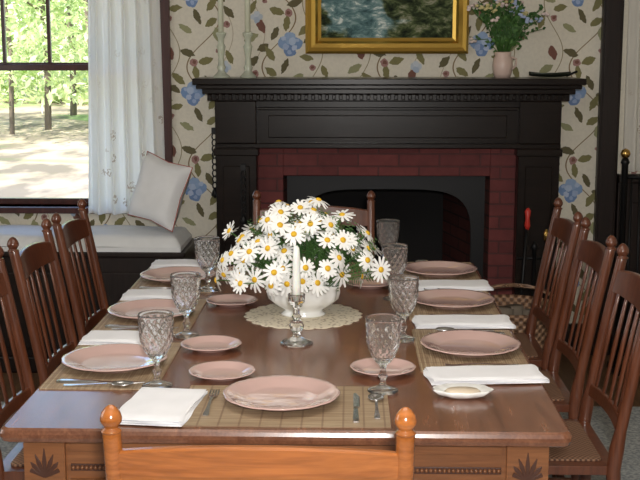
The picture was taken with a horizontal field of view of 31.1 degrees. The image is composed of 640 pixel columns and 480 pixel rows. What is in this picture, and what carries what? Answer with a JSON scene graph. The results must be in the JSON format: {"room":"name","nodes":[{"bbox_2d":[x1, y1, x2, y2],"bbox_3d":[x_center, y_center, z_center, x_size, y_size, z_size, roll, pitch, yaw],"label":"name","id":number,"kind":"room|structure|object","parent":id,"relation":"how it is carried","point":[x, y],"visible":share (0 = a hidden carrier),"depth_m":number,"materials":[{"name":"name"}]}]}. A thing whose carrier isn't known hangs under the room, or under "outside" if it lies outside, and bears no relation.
{"room":"dining room","nodes":[
{"label":"dining room","id":0,"kind":"room"},
{"bbox_2d":[267,277,342,317],"bbox_3d":[-0.050,0.176,3.498,0.245,0.104,0.176,0,9,1],"label":"bowl","id":1,"kind":"object","parent":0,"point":[313,305],"depth_m":3.45,"materials":[{"name":"white ceramic"}]},
{"bbox_2d":[0,0,639,322],"bbox_3d":[0.056,-0.714,5.903,5.900,2.600,0.180,0,9,1],"label":"wall","id":2,"kind":"structure","parent":0,"point":[570,41],"depth_m":5.78,"materials":[{"name":"paper"}]},
{"bbox_2d":[0,0,172,213],"bbox_3d":[-1.560,-0.952,5.871,1.670,1.620,0.200,0,9,1],"label":"window","id":3,"kind":"structure","parent":2,"relation":"in","point":[164,4],"depth_m":5.90,"materials":[{"name":"brown wood"}]},
{"bbox_2d":[211,127,215,197],"bbox_3d":[-0.537,-0.392,5.856,0.040,0.360,0.038,0,9,1],"label":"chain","id":4,"kind":"structure","parent":2,"relation":"attached to","point":[213,194],"depth_m":5.86,"materials":[{"name":"black metal"}]},
{"bbox_2d":[305,0,468,53],"bbox_3d":[0.332,-1.226,5.691,0.810,0.600,0.050,0,9,1],"label":"framed painting","id":5,"kind":"object","parent":2,"relation":"attached to","point":[331,26],"visible":1,"depth_m":5.72,"materials":[{"name":"gold"}]},
{"bbox_2d":[562,323,582,353],"bbox_3d":[1.287,0.512,5.969,0.210,0.160,0.024,0,9,1],"label":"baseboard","id":6,"kind":"structure","parent":2,"relation":"attached to","point":[570,324],"depth_m":5.95,"materials":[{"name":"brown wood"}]},
{"bbox_2d":[590,0,624,354],"bbox_3d":[1.447,-0.565,5.769,0.100,2.350,0.060,0,9,1],"label":"trim","id":7,"kind":"structure","parent":2,"relation":"attached to","point":[612,22],"depth_m":5.74,"materials":[{"name":"brown wood"}]},
{"bbox_2d":[610,174,639,355],"bbox_3d":[2.171,0.136,5.855,1.340,0.940,0.079,0,9,1],"label":"wainscot","id":8,"kind":"structure","parent":2,"relation":"attached to","point":[634,213],"depth_m":5.82,"materials":[{"name":"brown wood"}]},
{"bbox_2d":[623,0,639,171],"bbox_3d":[1.805,-1.002,5.627,0.590,1.340,0.058,0,9,1],"label":"window curtain","id":9,"kind":"object","parent":2,"relation":"hanging from","point":[631,141],"visible":0.95,"depth_m":5.68,"materials":[{"name":"white fabric"}]},
{"bbox_3d":[-1.578,-1.695,5.644,1.760,0.020,0.094,0,9,1],"label":"curtain rod","id":10,"kind":"object","parent":2,"relation":"attached to","visible":0},
{"bbox_2d":[88,0,164,214],"bbox_3d":[-0.979,-0.904,5.721,0.401,1.565,0.071,0,9,1],"label":"window curtain","id":11,"kind":"object","parent":10,"relation":"hanging from","point":[126,117],"visible":0.91,"depth_m":5.75,"materials":[{"name":"white fabric"}]},
{"bbox_2d":[0,354,639,406],"bbox_3d":[-0.032,1.163,2.830,5.900,0.100,8.300,0,9,1],"label":"floor","id":12,"kind":"structure","parent":0,"point":[567,372],"depth_m":5.50,"materials":[{"name":"brown carpet"}]},
{"bbox_2d":[0,238,194,372],"bbox_3d":[-1.697,0.317,5.801,2.109,0.600,0.449,0,9,1],"label":"bench","id":13,"kind":"object","parent":12,"relation":"on","point":[120,271],"visible":0.22,"depth_m":5.55,"materials":[{"name":"brown wood"}]},
{"bbox_2d":[0,225,191,251],"bbox_3d":[-1.683,-0.016,5.730,2.040,0.078,0.400,0,9,1],"label":"seat cushion","id":14,"kind":"object","parent":13,"relation":"on","point":[107,238],"visible":0.7,"depth_m":5.54,"materials":[{"name":"fabric"}]},
{"bbox_2d":[128,151,192,231],"bbox_3d":[-0.788,-0.240,5.660,0.354,0.385,0.169,5,11,30],"label":"throw pillow","id":15,"kind":"object","parent":14,"relation":"on","point":[161,186],"visible":1,"depth_m":5.60,"materials":[{"name":"fabric"}]},
{"bbox_2d":[0,402,639,479],"bbox_3d":[-0.006,1.100,2.869,3.650,0.012,4.500,0,9,1],"label":"area rug","id":16,"kind":"object","parent":12,"relation":"on","point":[601,423],"visible":0.02,"depth_m":4.62,"materials":[{"name":"grey carpet"}]},
{"bbox_2d":[0,246,35,479],"bbox_3d":[-0.707,0.536,3.210,0.506,0.988,0.430,0,9,1],"label":"dining chair","id":17,"kind":"object","parent":16,"relation":"on","point":[12,466],"visible":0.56,"depth_m":3.32,"materials":[{"name":"brown wood"}]},
{"bbox_2d":[7,218,77,384],"bbox_3d":[-0.693,0.447,3.743,0.506,0.988,0.430,0,9,1],"label":"dining chair","id":18,"kind":"object","parent":16,"relation":"on","point":[30,258],"visible":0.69,"depth_m":3.71,"materials":[{"name":"brown wood"}]},
{"bbox_2d":[51,198,108,341],"bbox_3d":[-0.679,0.362,4.255,0.506,0.988,0.430,0,9,1],"label":"dining chair","id":19,"kind":"object","parent":16,"relation":"on","point":[67,234],"visible":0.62,"depth_m":4.24,"materials":[{"name":"brown wood"}]},
{"bbox_2d":[100,404,416,479],"bbox_3d":[-0.093,0.713,2.136,0.510,0.988,0.506,0,9,1],"label":"dining chair","id":20,"kind":"object","parent":16,"relation":"on","point":[195,462],"visible":1,"depth_m":1.83,"materials":[{"name":"brown wood"}]},
{"bbox_2d":[0,261,571,479],"bbox_3d":[-0.051,0.613,3.484,1.227,0.748,1.990,0,9,1],"label":"dining table","id":21,"kind":"object","parent":16,"relation":"on","point":[508,432],"visible":0.51,"depth_m":2.54,"materials":[{"name":"brown wood"}]},
{"bbox_2d":[39,343,180,389],"bbox_3d":[-0.525,0.320,2.957,0.280,0.003,0.440,0,9,1],"label":"placemat","id":22,"kind":"object","parent":21,"relation":"on","point":[145,374],"visible":0.5,"depth_m":2.84,"materials":[{"name":"beige wicker"}]},
{"bbox_2d":[63,380,132,386],"bbox_3d":[-0.531,0.346,2.758,0.168,0.008,0.037,0,9,1],"label":"spoon","id":23,"kind":"object","parent":22,"relation":"on","point":[123,383],"visible":1,"depth_m":2.76,"materials":[{"name":"silver metal"}]},
{"bbox_2d":[56,379,144,383],"bbox_3d":[-0.532,0.342,2.789,0.215,0.006,0.018,0,9,1],"label":"knife","id":24,"kind":"object","parent":22,"relation":"on","point":[59,380],"visible":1,"depth_m":2.79,"materials":[{"name":"silver metal"}]},
{"bbox_2d":[61,343,167,372],"bbox_3d":[-0.525,0.309,2.945,0.270,0.022,0.270,0,9,1],"label":"dinner plate","id":25,"kind":"object","parent":22,"relation":"on","point":[117,357],"visible":0.92,"depth_m":2.97,"materials":[{"name":"pink ceramic"}]},
{"bbox_2d":[78,330,173,344],"bbox_3d":[-0.539,0.270,3.197,0.248,0.015,0.131,1,9,4],"label":"folded napkin","id":26,"kind":"object","parent":21,"relation":"on","point":[94,337],"visible":0.61,"depth_m":3.17,"materials":[{"name":"fabric"}]},
{"bbox_2d":[120,289,171,299],"bbox_3d":[-0.524,0.177,3.759,0.248,0.015,0.131,0,9,1],"label":"folded napkin","id":27,"kind":"object","parent":21,"relation":"on","point":[131,294],"visible":0.59,"depth_m":3.73,"materials":[{"name":"fabric"}]},
{"bbox_2d":[93,299,205,332],"bbox_3d":[-0.510,0.228,3.509,0.280,0.003,0.440,0,9,1],"label":"placemat","id":28,"kind":"object","parent":21,"relation":"on","point":[109,319],"visible":0.29,"depth_m":3.43,"materials":[{"name":"beige wicker"}]},
{"bbox_2d":[111,328,137,329],"bbox_3d":[-0.517,0.255,3.311,0.168,0.008,0.037,0,9,1],"label":"spoon","id":29,"kind":"object","parent":28,"relation":"on","point":[112,328],"visible":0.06,"depth_m":3.31,"materials":[{"name":"silver metal"}]},
{"bbox_2d":[105,325,178,327],"bbox_3d":[-0.517,0.251,3.341,0.215,0.006,0.018,0,9,1],"label":"knife","id":30,"kind":"object","parent":28,"relation":"on","point":[106,326],"visible":0.63,"depth_m":3.34,"materials":[{"name":"silver metal"}]},
{"bbox_2d":[107,298,195,320],"bbox_3d":[-0.511,0.217,3.497,0.270,0.022,0.270,0,9,1],"label":"dinner plate","id":31,"kind":"object","parent":28,"relation":"on","point":[130,309],"visible":0.52,"depth_m":3.56,"materials":[{"name":"pink ceramic"}]},
{"bbox_2d":[137,309,173,387],"bbox_3d":[-0.390,0.262,2.746,0.086,0.178,0.086,0,9,1],"label":"water goblet","id":32,"kind":"object","parent":21,"relation":"on","point":[155,327],"visible":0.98,"depth_m":2.72,"materials":[{"name":"clear glass"}]},
{"bbox_2d":[119,387,207,426],"bbox_3d":[-0.360,0.371,2.591,0.168,0.015,0.256,1,9,7],"label":"folded napkin","id":33,"kind":"object","parent":21,"relation":"on","point":[150,406],"visible":0.97,"depth_m":2.56,"materials":[{"name":"fabric"}]},
{"bbox_2d":[131,267,221,292],"bbox_3d":[-0.496,0.138,4.051,0.280,0.003,0.440,0,9,1],"label":"placemat","id":34,"kind":"object","parent":21,"relation":"on","point":[141,282],"visible":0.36,"depth_m":3.97,"materials":[{"name":"beige wicker"}]},
{"bbox_2d":[139,286,170,288],"bbox_3d":[-0.503,0.161,3.884,0.215,0.006,0.018,0,9,1],"label":"knife","id":35,"kind":"object","parent":34,"relation":"on","point":[142,287],"visible":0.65,"depth_m":3.88,"materials":[{"name":"silver metal"}]},
{"bbox_2d":[140,266,215,283],"bbox_3d":[-0.496,0.127,4.039,0.270,0.022,0.270,0,9,1],"label":"dinner plate","id":36,"kind":"object","parent":34,"relation":"on","point":[162,274],"visible":0.61,"depth_m":4.09,"materials":[{"name":"pink ceramic"}]},
{"bbox_2d":[194,236,219,291],"bbox_3d":[-0.376,0.080,3.846,0.086,0.178,0.086,0,9,1],"label":"water goblet","id":37,"kind":"object","parent":34,"relation":"on","point":[207,248],"visible":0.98,"depth_m":3.81,"materials":[{"name":"clear glass"}]},
{"bbox_2d":[150,259,216,267],"bbox_3d":[-0.509,0.087,4.302,0.248,0.015,0.131,0,9,0],"label":"folded napkin","id":38,"kind":"object","parent":21,"relation":"on","point":[158,263],"visible":0.68,"depth_m":4.27,"materials":[{"name":"fabric"}]},
{"bbox_2d":[170,271,200,338],"bbox_3d":[-0.377,0.184,3.239,0.086,0.178,0.086,0,9,1],"label":"water goblet","id":39,"kind":"object","parent":21,"relation":"on","point":[185,285],"visible":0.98,"depth_m":3.21,"materials":[{"name":"clear glass"}]},
{"bbox_2d":[180,335,241,352],"bbox_3d":[-0.295,0.286,3.117,0.166,0.017,0.166,0,9,1],"label":"bread plate","id":40,"kind":"object","parent":21,"relation":"on","point":[206,343],"visible":1,"depth_m":3.14,"materials":[{"name":"pink ceramic"}]},
{"bbox_2d":[189,361,255,381],"bbox_3d":[-0.243,0.330,2.854,0.166,0.017,0.166,0,9,1],"label":"bread plate","id":41,"kind":"object","parent":21,"relation":"on","point":[218,371],"visible":1,"depth_m":2.87,"materials":[{"name":"pink ceramic"}]},
{"bbox_2d":[206,294,257,307],"bbox_3d":[-0.280,0.196,3.660,0.166,0.017,0.166,0,9,1],"label":"bread plate","id":42,"kind":"object","parent":21,"relation":"on","point":[222,300],"visible":0.98,"depth_m":3.68,"materials":[{"name":"pink ceramic"}]},
{"bbox_2d":[219,266,260,275],"bbox_3d":[-0.284,0.116,4.143,0.166,0.017,0.166,0,9,1],"label":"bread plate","id":43,"kind":"object","parent":21,"relation":"on","point":[230,267],"visible":0.1,"depth_m":4.18,"materials":[{"name":"pink ceramic"}]},
{"bbox_2d":[182,385,390,427],"bbox_3d":[-0.079,0.376,2.615,0.470,0.003,0.300,0,9,1],"label":"placemat","id":44,"kind":"object","parent":21,"relation":"on","point":[338,413],"visible":0.64,"depth_m":2.54,"materials":[{"name":"beige wicker"}]},
{"bbox_2d":[203,389,219,415],"bbox_3d":[-0.250,0.369,2.623,0.023,0.008,0.190,0,9,1],"label":"fork","id":45,"kind":"object","parent":44,"relation":"on","point":[206,412],"visible":1,"depth_m":2.63,"materials":[{"name":"silver metal"}]},
{"bbox_2d":[223,375,339,411],"bbox_3d":[-0.088,0.359,2.642,0.270,0.022,0.270,0,9,1],"label":"dinner plate","id":46,"kind":"object","parent":44,"relation":"on","point":[277,393],"visible":1,"depth_m":2.67,"materials":[{"name":"pink ceramic"}]},
{"bbox_2d":[352,393,359,422],"bbox_3d":[0.081,0.375,2.592,0.018,0.006,0.215,0,9,1],"label":"knife","id":47,"kind":"object","parent":44,"relation":"on","point":[356,398],"visible":1,"depth_m":2.58,"materials":[{"name":"silver metal"}]},
{"bbox_2d":[368,393,383,418],"bbox_3d":[0.127,0.373,2.592,0.037,0.008,0.168,0,9,1],"label":"spoon","id":48,"kind":"object","parent":44,"relation":"on","point":[376,397],"visible":1,"depth_m":2.64,"materials":[{"name":"silver metal"}]},
{"bbox_2d":[365,313,401,394],"bbox_3d":[0.149,0.269,2.707,0.086,0.178,0.086,0,9,1],"label":"water goblet","id":49,"kind":"object","parent":44,"relation":"on","point":[383,330],"visible":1,"depth_m":2.68,"materials":[{"name":"clear glass"}]},
{"bbox_2d":[280,242,312,347],"bbox_3d":[-0.064,0.145,3.149,0.092,0.284,0.092,0,9,1],"label":"candlestick","id":50,"kind":"object","parent":21,"relation":"on","point":[296,298],"visible":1,"depth_m":3.14,"materials":[{"name":"clear glass"}]},
{"bbox_2d":[244,304,362,329],"bbox_3d":[-0.050,0.229,3.507,0.361,0.002,0.372,0,9,1],"label":"lace doily","id":51,"kind":"object","parent":21,"relation":"on","point":[337,315],"visible":0.55,"depth_m":3.46,"materials":[{"name":"beige fabric"}]},
{"bbox_2d":[214,196,390,317],"bbox_3d":[-0.051,0.048,3.492,0.543,0.359,0.417,0,9,1],"label":"centerpiece","id":52,"kind":"object","parent":51,"relation":"on","point":[320,291],"visible":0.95,"depth_m":3.38,"materials":[{"name":"white plant"}]},
{"bbox_2d":[252,262,373,277],"bbox_3d":[-0.036,0.108,4.232,0.470,0.003,0.300,0,9,1],"label":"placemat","id":53,"kind":"object","parent":21,"relation":"on","point":[348,262],"visible":0.14,"depth_m":4.17,"materials":[{"name":"beige wicker"}]},
{"bbox_2d":[347,277,387,288],"bbox_3d":[0.171,0.151,3.934,0.166,0.017,0.166,0,9,1],"label":"bread plate","id":54,"kind":"object","parent":21,"relation":"on","point":[366,284],"visible":0.73,"depth_m":3.94,"materials":[{"name":"pink ceramic"}]},
{"bbox_2d":[350,358,415,377],"bbox_3d":[0.158,0.324,2.889,0.166,0.017,0.166,0,9,1],"label":"bread plate","id":55,"kind":"object","parent":21,"relation":"on","point":[368,366],"visible":0.78,"depth_m":2.90,"materials":[{"name":"pink ceramic"}]},
{"bbox_2d":[376,219,399,245],"bbox_3d":[0.249,0.016,4.234,0.086,0.178,0.086,0,9,1],"label":"water goblet","id":56,"kind":"object","parent":21,"relation":"on","point":[387,229],"visible":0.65,"depth_m":4.20,"materials":[{"name":"clear glass"}]},
{"bbox_2d":[381,243,407,300],"bbox_3d":[0.241,0.104,3.722,0.086,0.178,0.086,0,9,1],"label":"water goblet","id":57,"kind":"object","parent":21,"relation":"on","point":[395,254],"visible":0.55,"depth_m":3.68,"materials":[{"name":"clear glass"}]},
{"bbox_2d":[388,274,418,342],"bbox_3d":[0.232,0.190,3.199,0.086,0.178,0.086,0,9,1],"label":"water goblet","id":58,"kind":"object","parent":21,"relation":"on","point":[403,288],"visible":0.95,"depth_m":3.17,"materials":[{"name":"clear glass"}]},
{"bbox_2d":[403,262,480,279],"bbox_3d":[0.427,0.121,4.156,0.280,0.003,0.440,0,9,1],"label":"placemat","id":59,"kind":"object","parent":21,"relation":"on","point":[469,276],"visible":0.21,"depth_m":4.08,"materials":[{"name":"beige wicker"}]},
{"bbox_2d":[405,261,476,277],"bbox_3d":[0.432,0.109,4.149,0.270,0.022,0.270,0,9,1],"label":"dinner plate","id":60,"kind":"object","parent":59,"relation":"on","point":[437,269],"visible":0.94,"depth_m":4.19,"materials":[{"name":"pink ceramic"}]},
{"bbox_2d":[409,291,499,320],"bbox_3d":[0.414,0.204,3.653,0.280,0.003,0.440,0,9,1],"label":"placemat","id":61,"kind":"object","parent":21,"relation":"on","point":[419,309],"visible":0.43,"depth_m":3.56,"materials":[{"name":"beige wicker"}]},
{"bbox_2d":[417,289,494,309],"bbox_3d":[0.418,0.193,3.646,0.270,0.022,0.270,0,9,1],"label":"dinner plate","id":62,"kind":"object","parent":61,"relation":"on","point":[448,299],"visible":0.94,"depth_m":3.68,"materials":[{"name":"pink ceramic"}]},
{"bbox_2d":[430,313,492,314],"bbox_3d":[0.429,0.226,3.486,0.190,0.008,0.023,0,9,-1],"label":"fork","id":63,"kind":"object","parent":61,"relation":"on","point":[451,313],"visible":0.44,"depth_m":3.49,"materials":[{"name":"silver metal"}]},
{"bbox_2d":[418,279,493,290],"bbox_3d":[0.436,0.152,3.912,0.298,0.015,0.136,0,9,-1],"label":"folded napkin","id":64,"kind":"object","parent":21,"relation":"on","point":[476,285],"visible":0.8,"depth_m":3.88,"materials":[{"name":"fabric"}]},
{"bbox_2d":[432,383,493,398],"bbox_3d":[0.335,0.356,2.686,0.144,0.020,0.089,0,9,1],"label":"butter dish","id":65,"kind":"object","parent":21,"relation":"on","point":[449,390],"visible":1,"depth_m":2.67,"materials":[{"name":"white ceramic"}]},
{"bbox_2d":[412,314,515,328],"bbox_3d":[0.422,0.238,3.389,0.298,0.015,0.136,0,9,0],"label":"folded napkin","id":66,"kind":"object","parent":21,"relation":"on","point":[456,321],"visible":1,"depth_m":3.35,"materials":[{"name":"fabric"}]},
{"bbox_2d":[412,329,527,371],"bbox_3d":[0.399,0.296,3.100,0.280,0.003,0.440,0,9,1],"label":"placemat","id":67,"kind":"object","parent":21,"relation":"on","point":[427,357],"visible":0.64,"depth_m":3.02,"materials":[{"name":"beige wicker"}]},
{"bbox_2d":[436,327,494,331],"bbox_3d":[0.415,0.258,3.292,0.168,0.008,0.037,0,9,1],"label":"spoon","id":68,"kind":"object","parent":67,"relation":"on","point":[437,328],"visible":0.62,"depth_m":3.29,"materials":[{"name":"silver metal"}]},
{"bbox_2d":[420,330,520,357],"bbox_3d":[0.404,0.284,3.093,0.270,0.022,0.270,0,9,1],"label":"dinner plate","id":69,"kind":"object","parent":67,"relation":"on","point":[461,343],"visible":1,"depth_m":3.12,"materials":[{"name":"pink ceramic"}]},
{"bbox_2d":[445,363,518,365],"bbox_3d":[0.414,0.318,2.933,0.190,0.008,0.023,0,9,-1],"label":"fork","id":70,"kind":"object","parent":67,"relation":"on","point":[464,364],"visible":0.71,"depth_m":2.93,"materials":[{"name":"silver metal"}]},
{"bbox_2d":[423,364,549,384],"bbox_3d":[0.407,0.330,2.837,0.298,0.015,0.136,-1,9,-4],"label":"folded napkin","id":71,"kind":"object","parent":21,"relation":"on","point":[524,373],"visible":1,"depth_m":2.81,"materials":[{"name":"fabric"}]},
{"bbox_2d":[252,190,374,261],"bbox_3d":[-0.031,0.326,4.478,0.500,0.988,0.506,0,9,1],"label":"dining chair","id":72,"kind":"object","parent":16,"relation":"on","point":[363,217],"visible":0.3,"depth_m":4.62,"materials":[{"name":"brown wood"}]},
{"bbox_2d":[491,283,553,369],"bbox_3d":[0.827,0.461,4.982,0.430,0.559,0.430,0,9,1],"label":"basket","id":73,"kind":"object","parent":16,"relation":"on","point":[517,307],"visible":0.12,"depth_m":4.93,"materials":[{"name":"brown wicker"}]},
{"bbox_2d":[514,197,582,477],"bbox_3d":[0.677,0.355,4.300,0.506,0.988,0.430,0,9,1],"label":"dining chair","id":74,"kind":"object","parent":16,"relation":"on","point":[566,230],"visible":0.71,"depth_m":4.28,"materials":[{"name":"brown wood"}]},
{"bbox_2d":[539,217,616,479],"bbox_3d":[0.664,0.440,3.787,0.506,0.988,0.430,0,9,1],"label":"dining chair","id":75,"kind":"object","parent":16,"relation":"on","point":[599,257],"visible":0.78,"depth_m":3.73,"materials":[{"name":"brown wood"}]},
{"bbox_2d":[548,243,639,479],"bbox_3d":[0.649,0.528,3.254,0.506,0.988,0.430,0,9,1],"label":"dining chair","id":76,"kind":"object","parent":16,"relation":"on","point":[586,456],"visible":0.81,"depth_m":3.21,"materials":[{"name":"brown wood"}]},
{"bbox_2d":[192,77,586,298],"bbox_3d":[0.332,-0.108,5.845,1.857,1.423,1.218,0,9,1],"label":"fireplace","id":77,"kind":"object","parent":12,"relation":"on","point":[460,162],"visible":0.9,"depth_m":5.62,"materials":[{"name":"brown wood"}]},
{"bbox_2d":[213,0,229,77],"bbox_3d":[-0.478,-1.048,5.537,0.080,0.530,0.080,0,9,1],"label":"candlestick","id":78,"kind":"object","parent":77,"relation":"on","point":[220,34],"visible":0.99,"depth_m":5.54,"materials":[{"name":"green ceramic"}]},
{"bbox_2d":[240,164,247,224],"bbox_3d":[-0.374,-0.220,5.616,0.040,0.300,0.038,0,9,1],"label":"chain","id":79,"kind":"structure","parent":77,"relation":"attached to","point":[243,220],"depth_m":5.61,"materials":[{"name":"black metal"}]},
{"bbox_2d":[240,0,256,77],"bbox_3d":[-0.348,-1.048,5.534,0.080,0.530,0.080,0,9,1],"label":"candlestick","id":80,"kind":"object","parent":77,"relation":"on","point":[247,34],"visible":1,"depth_m":5.54,"materials":[{"name":"green ceramic"}]},
{"bbox_2d":[467,0,549,77],"bbox_3d":[0.899,-0.972,5.531,0.399,0.381,0.204,0,9,1],"label":"potted plant","id":81,"kind":"object","parent":77,"relation":"on","point":[505,36],"visible":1,"depth_m":5.51,"materials":[{"name":"green plant"}]},
{"bbox_2d":[529,71,577,76],"bbox_3d":[1.123,-0.800,5.536,0.234,0.033,0.062,0,9,1],"label":"dish","id":82,"kind":"object","parent":77,"relation":"on","point":[537,74],"visible":1,"depth_m":5.52,"materials":[{"name":"brown metal"}]},
{"bbox_2d":[606,148,639,375],"bbox_3d":[1.603,0.107,5.552,0.360,1.096,0.160,0,9,1],"label":"gate","id":83,"kind":"object","parent":12,"relation":"on","point":[625,153],"visible":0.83,"depth_m":5.51,"materials":[{"name":"black metal"}]},
{"bbox_2d":[517,208,547,297],"bbox_3d":[1.010,0.243,5.448,0.180,0.800,0.177,0,9,1],"label":"fireplace tool set","id":84,"kind":"object","parent":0,"point":[534,246],"depth_m":5.41,"materials":[{"name":"black metal"}]},
{"label":"outside","id":85,"kind":"structure","parent":0,"visible":0},
{"bbox_2d":[0,73,88,197],"bbox_3d":[0.948,-4.338,35.962,80.000,0.670,60.000,0,9,1],"label":"ground","id":86,"kind":"structure","parent":85,"point":[36,162],"depth_m":20.01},
{"bbox_2d":[0,0,46,102],"bbox_3d":[-8.286,-5.119,23.708,5.284,6.682,5.290,0,9,1],"label":"tree","id":87,"kind":"object","parent":86,"relation":"on","point":[9,34],"visible":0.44,"depth_m":24.06,"materials":[{"name":"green plant"}]},
{"bbox_2d":[0,0,87,113],"bbox_3d":[-4.603,-4.942,22.632,5.306,6.681,5.272,0,9,1],"label":"tree","id":88,"kind":"object","parent":86,"relation":"on","point":[80,53],"visible":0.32,"depth_m":22.18,"materials":[{"name":"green plant"}]},
{"bbox_2d":[0,0,87,133],"bbox_3d":[-6.469,-5.108,23.636,5.332,6.681,5.293,0,9,1],"label":"tree","id":89,"kind":"object","parent":86,"relation":"on","point":[8,17],"visible":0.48,"depth_m":23.68,"materials":[{"name":"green plant"}]},
{"bbox_2d":[0,0,87,129],"bbox_3d":[-5.951,-5.274,24.612,5.275,6.691,5.337,0,9,1],"label":"tree","id":90,"kind":"object","parent":86,"relation":"on","point":[47,106],"visible":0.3,"depth_m":24.62,"materials":[{"name":"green plant"}]},
{"bbox_2d":[0,0,87,105],"bbox_3d":[-6.067,-7.709,34.878,30.570,7.600,3.646,0,9,1],"label":"hedge","id":91,"kind":"object","parent":86,"relation":"on","point":[65,97],"visible":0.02,"depth_m":34.55,"materials":[{"name":"green plant"}]},
{"bbox_2d":[0,0,87,115],"bbox_3d":[-6.217,-5.938,28.583,5.331,6.703,5.311,0,9,1],"label":"tree","id":92,"kind":"object","parent":86,"relation":"on","point":[73,107],"visible":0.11,"depth_m":28.78,"materials":[{"name":"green plant"}]},
{"bbox_2d":[10,0,87,90],"bbox_3d":[-5.399,-6.096,29.559,5.284,6.696,5.276,0,9,1],"label":"tree","id":93,"kind":"object","parent":86,"relation":"on","point":[51,2],"visible":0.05,"depth_m":29.32,"materials":[{"name":"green plant"}]},
{"bbox_2d":[26,0,87,99],"bbox_3d":[-3.893,-5.449,25.579,5.347,6.721,5.246,0,9,1],"label":"tree","id":94,"kind":"object","parent":86,"relation":"on","point":[45,26],"visible":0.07,"depth_m":24.83,"materials":[{"name":"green plant"}]}
]}

